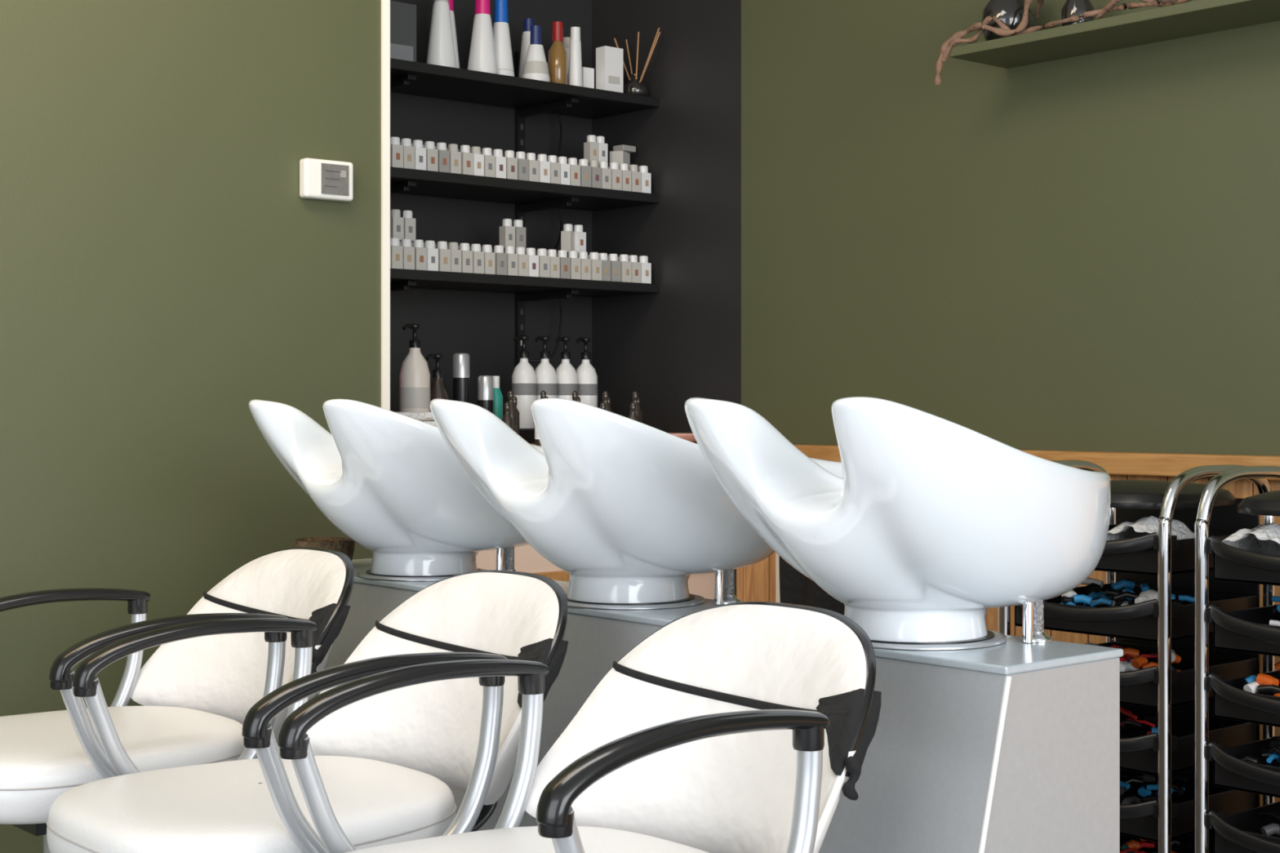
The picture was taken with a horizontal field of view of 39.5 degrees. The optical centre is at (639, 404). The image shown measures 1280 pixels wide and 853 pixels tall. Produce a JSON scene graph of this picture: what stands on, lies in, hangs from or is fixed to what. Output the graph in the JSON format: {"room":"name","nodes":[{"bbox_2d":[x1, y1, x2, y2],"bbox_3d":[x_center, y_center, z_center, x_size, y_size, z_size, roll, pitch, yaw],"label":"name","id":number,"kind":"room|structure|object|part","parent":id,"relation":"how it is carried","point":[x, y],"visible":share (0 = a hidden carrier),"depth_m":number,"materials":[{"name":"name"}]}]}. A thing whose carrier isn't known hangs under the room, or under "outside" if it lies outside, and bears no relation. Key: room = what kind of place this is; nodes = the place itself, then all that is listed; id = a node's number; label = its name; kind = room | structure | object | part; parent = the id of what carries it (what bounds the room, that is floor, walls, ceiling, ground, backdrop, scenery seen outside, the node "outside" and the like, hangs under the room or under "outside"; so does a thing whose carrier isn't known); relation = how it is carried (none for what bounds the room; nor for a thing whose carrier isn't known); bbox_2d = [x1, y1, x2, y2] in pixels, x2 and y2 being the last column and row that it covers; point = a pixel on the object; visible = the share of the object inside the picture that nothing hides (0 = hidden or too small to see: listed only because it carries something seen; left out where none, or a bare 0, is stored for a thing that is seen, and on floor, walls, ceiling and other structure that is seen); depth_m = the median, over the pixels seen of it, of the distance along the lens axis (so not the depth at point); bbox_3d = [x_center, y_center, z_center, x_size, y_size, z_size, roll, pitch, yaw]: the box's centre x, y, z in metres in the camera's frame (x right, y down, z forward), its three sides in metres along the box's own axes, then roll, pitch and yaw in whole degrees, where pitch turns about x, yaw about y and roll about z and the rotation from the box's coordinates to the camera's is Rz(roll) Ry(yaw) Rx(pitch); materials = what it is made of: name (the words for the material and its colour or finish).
{"room":"salon","nodes":[
{"label":"salon","id":0,"kind":"room"},
{"bbox_2d":[0,0,381,852],"bbox_3d":[-2.521,-0.375,2.249,5.120,2.750,0.100,0,0,-41],"label":"wall","id":1,"kind":"structure","parent":0,"point":[166,270],"depth_m":3.54,"materials":[{"name":"green paint"}]},
{"bbox_2d":[299,157,353,201],"bbox_3d":[-0.661,-0.473,3.766,0.118,0.083,0.033,0,0,-41],"label":"thermostat","id":2,"kind":"object","parent":1,"relation":"attached to","point":[319,179],"visible":1,"depth_m":3.75,"materials":[{"name":"white plastic"}]},
{"bbox_2d":[381,0,390,410],"bbox_3d":[-0.553,-0.375,3.877,0.019,2.750,0.006,0,0,-41],"label":"trim","id":3,"kind":"structure","parent":1,"relation":"attached to","point":[385,4],"depth_m":3.88,"materials":[{"name":"white"}]},
{"bbox_2d":[390,0,591,416],"bbox_3d":[-0.618,-0.375,4.705,1.170,2.750,0.120,0,0,-41],"label":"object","id":4,"kind":"structure","parent":0,"point":[481,325],"depth_m":4.79,"materials":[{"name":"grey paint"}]},
{"bbox_2d":[515,51,524,366],"bbox_3d":[-0.520,-0.440,4.699,0.534,1.040,0.016,0,0,-41],"label":"rails","id":5,"kind":"object","parent":4,"relation":"attached to","point":[519,121],"visible":0.1,"depth_m":4.86,"materials":[{"name":"black metal"}]},
{"bbox_2d":[390,57,659,119],"bbox_3d":[-0.441,-0.805,4.576,1.070,0.045,0.271,0,0,-41],"label":"shelf","id":6,"kind":"object","parent":5,"relation":"attached to","point":[531,96],"visible":0.8,"depth_m":4.61,"materials":[{"name":"black wood"}]},
{"bbox_2d":[390,0,416,62],"bbox_3d":[-0.642,-0.910,4.438,0.125,0.165,0.121,0,0,-41],"label":"carton","id":7,"kind":"object","parent":6,"relation":"on","point":[402,15],"visible":0.25,"depth_m":4.41,"materials":[{"name":"grey cardboard"}]},
{"bbox_2d":[426,0,456,67],"bbox_3d":[-0.497,-0.946,4.457,0.076,0.235,0.076,0,0,-41],"label":"shampoo bottle","id":8,"kind":"object","parent":6,"relation":"on","point":[441,50],"visible":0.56,"depth_m":4.43,"materials":[{"name":"white plastic"}]},
{"bbox_2d":[448,0,459,68],"bbox_3d":[-0.494,-0.946,4.553,0.070,0.235,0.070,0,0,-41],"label":"shampoo bottle","id":9,"kind":"object","parent":6,"relation":"on","point":[451,2],"visible":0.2,"depth_m":4.54,"materials":[{"name":"white plastic"}]},
{"bbox_2d":[467,0,497,74],"bbox_3d":[-0.400,-0.938,4.528,0.078,0.220,0.078,0,0,-41],"label":"shampoo bottle","id":10,"kind":"object","parent":6,"relation":"on","point":[482,57],"visible":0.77,"depth_m":4.50,"materials":[{"name":"white plastic"}]},
{"bbox_2d":[492,0,514,76],"bbox_3d":[-0.359,-0.938,4.603,0.070,0.220,0.070,0,0,-41],"label":"shampoo bottle","id":11,"kind":"object","parent":6,"relation":"on","point":[501,34],"visible":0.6,"depth_m":4.58,"materials":[{"name":"white plastic"}]},
{"bbox_2d":[518,17,533,77],"bbox_3d":[-0.297,-0.928,4.762,0.060,0.200,0.060,0,0,-41],"label":"shampoo bottle","id":12,"kind":"object","parent":6,"relation":"on","point":[528,22],"visible":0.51,"depth_m":4.75,"materials":[{"name":"white plastic"}]},
{"bbox_2d":[521,25,550,81],"bbox_3d":[-0.271,-0.905,4.639,0.074,0.155,0.074,0,0,-41],"label":"shampoo bottle","id":13,"kind":"object","parent":6,"relation":"on","point":[535,67],"visible":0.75,"depth_m":4.62,"materials":[{"name":"white plastic"}]},
{"bbox_2d":[547,21,567,84],"bbox_3d":[-0.217,-0.917,4.699,0.050,0.178,0.050,0,0,-41],"label":"oil bottle","id":14,"kind":"object","parent":6,"relation":"on","point":[557,54],"visible":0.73,"depth_m":4.68,"materials":[{"name":"orange plastic"}]},
{"bbox_2d":[562,36,570,84],"bbox_3d":[-0.196,-0.910,4.836,0.046,0.165,0.046,0,0,-41],"label":"shampoo bottle","id":15,"kind":"object","parent":6,"relation":"on","point":[566,42],"visible":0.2,"depth_m":4.82,"materials":[{"name":"white plastic"}]},
{"bbox_2d":[568,26,582,86],"bbox_3d":[-0.171,-0.913,4.726,0.038,0.170,0.038,0,0,-41],"label":"shampoo bottle","id":16,"kind":"object","parent":6,"relation":"on","point":[575,56],"visible":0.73,"depth_m":4.71,"materials":[{"name":"white plastic"}]},
{"bbox_2d":[582,66,594,88],"bbox_3d":[-0.146,-0.863,4.767,0.037,0.070,0.030,0,0,-41],"label":"carton","id":17,"kind":"object","parent":6,"relation":"on","point":[588,73],"visible":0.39,"depth_m":4.75,"materials":[{"name":"white cardboard"}]},
{"bbox_2d":[595,45,622,92],"bbox_3d":[-0.081,-0.892,4.789,0.063,0.128,0.041,0,0,-41],"label":"carton","id":18,"kind":"object","parent":6,"relation":"on","point":[609,60],"visible":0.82,"depth_m":4.77,"materials":[{"name":"white cardboard"}]},
{"bbox_2d":[613,27,660,96],"bbox_3d":[0.005,-0.914,4.809,0.068,0.171,0.185,0,0,-41],"label":"reed diffuser","id":19,"kind":"object","parent":6,"relation":"on","point":[635,86],"visible":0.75,"depth_m":4.80,"materials":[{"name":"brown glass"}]},
{"bbox_2d":[390,166,659,212],"bbox_3d":[-0.441,-0.545,4.576,1.070,0.045,0.271,0,0,-41],"label":"shelf","id":20,"kind":"object","parent":5,"relation":"attached to","point":[531,196],"visible":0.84,"depth_m":4.59,"materials":[{"name":"black wood"}]},
{"bbox_2d":[390,134,651,193],"bbox_3d":[-0.333,-0.644,4.562,0.906,0.152,0.095,0,0,-41],"label":"bottles","id":21,"kind":"object","parent":20,"relation":"on","point":[593,171],"visible":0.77,"depth_m":4.54,"materials":[{"name":"grey plastic"}]},
{"bbox_2d":[609,144,635,168],"bbox_3d":[-0.045,-0.674,4.854,0.058,0.058,0.066,0,0,21],"label":"carton","id":22,"kind":"object","parent":21,"relation":"on","point":[620,153],"visible":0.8,"depth_m":4.83,"materials":[{"name":"grey cardboard"}]},
{"bbox_2d":[390,268,659,301],"bbox_3d":[-0.441,-0.302,4.576,1.070,0.045,0.271,0,0,-41],"label":"shelf","id":23,"kind":"object","parent":5,"relation":"attached to","point":[529,288],"visible":0.77,"depth_m":4.58,"materials":[{"name":"black wood"}]},
{"bbox_2d":[390,208,651,283],"bbox_3d":[-0.333,-0.401,4.562,0.906,0.152,0.095,0,0,-41],"label":"bottles","id":24,"kind":"object","parent":23,"relation":"on","point":[405,254],"visible":0.82,"depth_m":4.54,"materials":[{"name":"grey plastic"}]},
{"bbox_2d":[528,112,562,361],"bbox_3d":[-0.258,-0.458,4.866,0.111,0.685,0.028,0,0,-35],"label":"power cable","id":25,"kind":"object","parent":4,"relation":"attached to","point":[557,114],"visible":0.53,"depth_m":4.89,"materials":[{"name":"black plastic"}]},
{"bbox_2d":[778,555,844,615],"bbox_3d":[0.468,0.445,4.247,0.084,0.270,0.380,0,0,-41],"label":"towel","id":26,"kind":"object","parent":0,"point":[795,588],"visible":0.07,"depth_m":4.31,"materials":[{"name":"black fabric"}]},
{"bbox_2d":[591,0,1279,595],"bbox_3d":[2.126,-0.375,2.511,0.120,2.750,7.026,0,0,-41],"label":"wall","id":27,"kind":"structure","parent":0,"point":[1080,253],"depth_m":4.08,"materials":[{"name":"green paint"}]},
{"bbox_2d":[775,552,780,602],"bbox_3d":[0.361,0.600,4.409,0.036,0.800,0.035,0,0,-41],"label":"trim","id":28,"kind":"structure","parent":27,"relation":"attached to","point":[777,566],"depth_m":4.41,"materials":[{"name":"white"}]},
{"bbox_2d":[736,474,1279,806],"bbox_3d":[1.657,0.572,2.948,0.018,0.854,4.297,0,0,-41],"label":"panelling","id":29,"kind":"object","parent":27,"relation":"attached to","point":[756,582],"visible":0.01,"depth_m":3.84,"materials":[{"name":"brown wood"}]},
{"bbox_2d":[792,444,1279,480],"bbox_3d":[1.642,0.122,2.935,0.060,0.045,4.300,0,0,-41],"label":"trim","id":30,"kind":"structure","parent":27,"relation":"attached to","point":[1141,464],"depth_m":3.62,"materials":[{"name":"brown wood"}]},
{"bbox_2d":[949,0,1279,68],"bbox_3d":[1.358,-0.752,3.156,0.200,0.020,1.906,0,0,-41],"label":"shelf","id":31,"kind":"object","parent":27,"relation":"attached to","point":[1197,17],"visible":1,"depth_m":3.56,"materials":[{"name":"green paint"}]},
{"bbox_2d":[981,0,1034,40],"bbox_3d":[0.784,-0.830,3.806,0.112,0.135,0.112,0,0,-41],"label":"glass vase","id":32,"kind":"object","parent":31,"relation":"on","point":[1010,12],"visible":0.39,"depth_m":3.76,"materials":[{"name":"black"}]},
{"bbox_2d":[933,0,1191,84],"bbox_3d":[0.893,-0.777,3.638,0.163,0.188,0.627,0,0,-41],"label":"garland","id":33,"kind":"object","parent":31,"relation":"on","point":[956,38],"visible":0.98,"depth_m":3.71},
{"bbox_2d":[1061,0,1094,26],"bbox_3d":[0.902,-0.817,3.670,0.068,0.110,0.068,0,0,-41],"label":"glass vase","id":34,"kind":"object","parent":31,"relation":"on","point":[1071,7],"visible":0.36,"depth_m":3.64,"materials":[{"name":"black"}]},
{"bbox_3d":[-0.218,1.050,0.490,6.310,0.100,7.026,0,0,-41],"label":"floor","id":35,"kind":"structure","parent":0,"visible":0},
{"bbox_2d":[0,546,354,852],"bbox_3d":[-0.775,0.620,2.755,0.663,0.760,0.503,0,0,-41],"label":"chair","id":36,"kind":"object","parent":35,"relation":"on","point":[197,695],"visible":0.6,"depth_m":2.77,"materials":[{"name":"white leather"}]},
{"bbox_3d":[-0.789,0.709,2.699,0.568,0.582,0.439,0,0,-10],"label":"frame","id":37,"kind":"part","parent":36,"relation":"part of","materials":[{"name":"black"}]},
{"bbox_2d":[0,706,244,824],"bbox_3d":[-0.842,0.535,2.697,0.486,0.099,0.446,0,0,-41],"label":"seat cushion","id":38,"kind":"object","parent":36,"relation":"on","point":[42,757],"depth_m":2.58,"materials":[{"name":"white leather"}]},
{"bbox_2d":[130,549,346,724],"bbox_3d":[-0.622,0.392,2.886,0.223,0.297,0.464,0,0,-41],"label":"backrest cushion","id":39,"kind":"object","parent":36,"relation":"on","point":[217,679],"depth_m":2.96,"materials":[{"name":"white leather"}]},
{"bbox_2d":[46,569,568,852],"bbox_3d":[-0.419,0.620,2.343,0.663,0.760,0.503,0,0,-41],"label":"chair","id":40,"kind":"object","parent":35,"relation":"on","point":[388,762],"visible":0.85,"depth_m":2.33,"materials":[{"name":"white leather"}]},
{"bbox_2d":[46,755,456,852],"bbox_3d":[-0.487,0.535,2.285,0.486,0.099,0.446,0,0,-41],"label":"seat cushion","id":41,"kind":"object","parent":40,"relation":"on","point":[224,806],"depth_m":2.19,"materials":[{"name":"white leather"}]},
{"bbox_2d":[306,572,559,790],"bbox_3d":[-0.267,0.392,2.475,0.223,0.297,0.464,0,0,-41],"label":"backrest cushion","id":42,"kind":"object","parent":40,"relation":"on","point":[442,735],"depth_m":2.52,"materials":[{"name":"white leather"}]},
{"bbox_3d":[-0.434,0.709,2.287,0.568,0.582,0.439,0,0,-10],"label":"frame","id":43,"kind":"part","parent":40,"relation":"part of","materials":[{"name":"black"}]},
{"bbox_2d":[277,601,881,852],"bbox_3d":[-0.061,0.620,1.928,0.663,0.760,0.503,0,0,-41],"label":"chair","id":44,"kind":"object","parent":35,"relation":"on","point":[736,727],"visible":1,"depth_m":2.06,"materials":[{"name":"white leather"}]},
{"bbox_2d":[346,826,708,852],"bbox_3d":[-0.129,0.535,1.870,0.486,0.099,0.446,0,0,-41],"label":"seat cushion","id":45,"kind":"object","parent":44,"relation":"on","point":[502,839],"depth_m":1.98,"materials":[{"name":"white leather"}]},
{"bbox_2d":[525,604,866,852],"bbox_3d":[0.091,0.392,2.060,0.223,0.297,0.464,0,0,-41],"label":"backrest cushion","id":46,"kind":"object","parent":44,"relation":"on","point":[748,792],"depth_m":2.10,"materials":[{"name":"white leather"}]},
{"bbox_2d":[475,441,715,599],"bbox_3d":[-0.349,0.550,4.469,1.066,0.900,0.584,0,0,-41],"label":"base cabinet","id":47,"kind":"object","parent":35,"relation":"on","point":[526,559],"visible":0.02,"depth_m":4.22,"materials":[{"name":"brown wood"}]},
{"bbox_2d":[399,324,430,421],"bbox_3d":[-0.542,-0.046,4.287,0.075,0.293,0.075,0,0,-20],"label":"pump bottle","id":48,"kind":"object","parent":47,"relation":"on","point":[415,375],"visible":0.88,"depth_m":4.26,"materials":[{"name":"beige plastic"}]},
{"bbox_2d":[396,411,437,426],"bbox_3d":[-0.532,0.059,4.090,0.161,0.082,0.110,0,0,-41],"label":"folded towels","id":49,"kind":"object","parent":47,"relation":"on","point":[420,415],"visible":0.09,"depth_m":4.05,"materials":[{"name":"white fabric"}]},
{"bbox_2d":[425,353,448,421],"bbox_3d":[-0.500,-0.011,4.349,0.073,0.223,0.057,0,0,-41],"label":"pump bottle","id":50,"kind":"object","parent":47,"relation":"on","point":[437,389],"visible":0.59,"depth_m":4.34,"materials":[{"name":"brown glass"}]},
{"bbox_2d":[453,353,469,403],"bbox_3d":[-0.441,-0.013,4.400,0.042,0.225,0.042,0,0,-41],"label":"spray can","id":51,"kind":"object","parent":47,"relation":"on","point":[460,361],"visible":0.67,"depth_m":4.38,"materials":[{"name":"black metal"}]},
{"bbox_2d":[477,375,493,413],"bbox_3d":[-0.381,0.015,4.399,0.040,0.170,0.040,0,0,-41],"label":"spray can","id":52,"kind":"object","parent":47,"relation":"on","point":[485,383],"visible":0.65,"depth_m":4.38,"materials":[{"name":"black metal"}]},
{"bbox_2d":[493,376,502,420],"bbox_3d":[-0.360,0.015,4.444,0.036,0.170,0.036,0,0,-41],"label":"tube","id":53,"kind":"object","parent":47,"relation":"on","point":[498,397],"visible":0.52,"depth_m":4.43,"materials":[{"name":"teal plastic"}]},
{"bbox_2d":[502,390,519,435],"bbox_3d":[-0.336,0.020,4.279,0.048,0.105,0.087,0,0,-41],"label":"bottles","id":54,"kind":"object","parent":47,"relation":"on","point":[510,418],"depth_m":4.29,"materials":[{"name":"brown glass"}]},
{"bbox_2d":[519,428,534,443],"bbox_3d":[-0.218,0.082,4.639,0.310,0.037,0.110,0,0,-41],"label":"bottle riser","id":55,"kind":"object","parent":47,"relation":"on","point":[528,434],"visible":0.15,"depth_m":4.51,"materials":[{"name":"black plastic"}]},
{"bbox_2d":[511,335,536,428],"bbox_3d":[-0.297,-0.057,4.566,0.063,0.238,0.071,0,0,-10],"label":"pump bottle","id":56,"kind":"object","parent":55,"relation":"on","point":[523,376],"visible":0.88,"depth_m":4.54,"materials":[{"name":"white plastic"}]},
{"bbox_2d":[534,336,557,399],"bbox_3d":[-0.245,-0.057,4.611,0.063,0.238,0.071,0,0,-10],"label":"pump bottle","id":57,"kind":"object","parent":55,"relation":"on","point":[545,373],"visible":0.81,"depth_m":4.59,"materials":[{"name":"white plastic"}]},
{"bbox_2d":[555,337,577,399],"bbox_3d":[-0.194,-0.057,4.655,0.063,0.238,0.071,0,0,-10],"label":"pump bottle","id":58,"kind":"object","parent":55,"relation":"on","point":[566,375],"visible":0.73,"depth_m":4.63,"materials":[{"name":"white plastic"}]},
{"bbox_2d":[575,337,597,407],"bbox_3d":[-0.142,-0.057,4.700,0.063,0.238,0.071,0,0,-10],"label":"pump bottle","id":59,"kind":"object","parent":55,"relation":"on","point":[587,377],"visible":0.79,"depth_m":4.68,"materials":[{"name":"white plastic"}]},
{"bbox_2d":[534,425,541,445],"bbox_3d":[-0.274,0.076,4.333,0.017,0.047,0.087,0,0,-41],"label":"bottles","id":60,"kind":"object","parent":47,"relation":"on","point":[537,442],"depth_m":4.31,"materials":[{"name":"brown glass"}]},
{"bbox_2d":[540,391,548,399],"bbox_3d":[-0.259,-0.022,4.346,0.022,0.018,0.087,0,0,-41],"label":"bottles","id":61,"kind":"object","parent":47,"relation":"on","point":[543,394],"depth_m":4.36,"materials":[{"name":"brown glass"}]},
{"bbox_2d":[572,391,580,402],"bbox_3d":[-0.185,-0.018,4.410,0.023,0.026,0.087,0,0,-41],"label":"bottles","id":62,"kind":"object","parent":47,"relation":"on","point":[575,394],"depth_m":4.42,"materials":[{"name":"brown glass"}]},
{"bbox_2d":[600,391,613,412],"bbox_3d":[-0.112,-0.006,4.473,0.040,0.051,0.087,0,0,-41],"label":"bottles","id":63,"kind":"object","parent":47,"relation":"on","point":[606,405],"depth_m":4.49,"materials":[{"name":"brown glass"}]},
{"bbox_2d":[628,391,642,422],"bbox_3d":[-0.040,0.007,4.535,0.043,0.079,0.087,0,0,-41],"label":"bottles","id":64,"kind":"object","parent":47,"relation":"on","point":[636,413],"depth_m":4.55,"materials":[{"name":"brown glass"}]},
{"bbox_2d":[668,432,696,442],"bbox_3d":[0.084,0.088,4.603,0.174,0.024,0.174,0,0,-41],"label":"dish","id":65,"kind":"object","parent":47,"relation":"on","point":[689,437],"visible":0.16,"depth_m":4.54,"materials":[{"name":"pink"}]},
{"bbox_2d":[314,558,1123,852],"bbox_3d":[-0.116,0.650,2.697,0.407,0.701,1.704,0,0,-41],"label":"pedestal","id":66,"kind":"object","parent":35,"relation":"on","point":[1013,745],"visible":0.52,"depth_m":2.12,"materials":[{"name":"metal"}]},
{"bbox_2d":[292,537,355,560],"bbox_3d":[-0.581,0.274,3.276,0.114,0.052,0.114,0,0,-41],"label":"woven basket","id":67,"kind":"object","parent":66,"relation":"on","point":[345,545],"visible":0.41,"depth_m":3.24,"materials":[{"name":"wicker"}]},
{"bbox_2d":[248,399,528,581],"bbox_3d":[-0.386,0.146,3.125,0.524,0.308,0.444,0,0,-41],"label":"basin","id":68,"kind":"object","parent":66,"relation":"on","point":[390,482],"visible":0.84,"depth_m":2.97,"materials":[{"name":"white ceramic"}]},
{"bbox_2d":[429,397,774,609],"bbox_3d":[-0.025,0.146,2.706,0.524,0.308,0.444,0,0,-41],"label":"basin","id":69,"kind":"object","parent":66,"relation":"on","point":[631,509],"visible":0.91,"depth_m":2.55,"materials":[{"name":"white ceramic"}]},
{"bbox_2d":[351,558,1123,675],"bbox_3d":[-0.050,0.305,2.755,0.231,0.010,1.703,0,0,-41],"label":"countertop","id":70,"kind":"structure","parent":66,"relation":"on","point":[1013,656],"depth_m":2.17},
{"bbox_2d":[684,396,1111,649],"bbox_3d":[0.344,0.146,2.278,0.524,0.308,0.444,0,0,-41],"label":"basin","id":71,"kind":"object","parent":66,"relation":"on","point":[926,523],"visible":0.94,"depth_m":2.13,"materials":[{"name":"white ceramic"}]},
{"bbox_2d":[998,460,1275,852],"bbox_3d":[0.886,0.553,3.197,0.391,0.895,0.352,0,0,-41],"label":"trolley","id":72,"kind":"object","parent":35,"relation":"on","point":[1144,608],"visible":0.5,"depth_m":3.09,"materials":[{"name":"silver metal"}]},
{"bbox_2d":[1106,515,1194,541],"bbox_3d":[0.890,0.224,3.088,0.158,0.063,0.110,0,0,-41],"label":"towel","id":73,"kind":"object","parent":72,"relation":"hanging from","point":[1148,525],"depth_m":3.07,"materials":[{"name":"white fabric"}]},
{"bbox_2d":[1194,466,1279,852],"bbox_3d":[1.147,0.553,2.895,0.391,0.895,0.352,0,0,-41],"label":"trolley","id":74,"kind":"object","parent":35,"relation":"on","point":[1249,556],"visible":1,"depth_m":2.90,"materials":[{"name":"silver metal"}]},
{"bbox_2d":[1222,522,1279,555],"bbox_3d":[1.038,0.224,2.917,0.158,0.063,0.115,0,0,-41],"label":"towel","id":75,"kind":"object","parent":74,"relation":"hanging from","point":[1264,539],"depth_m":2.93,"materials":[{"name":"white fabric"}]}
]}

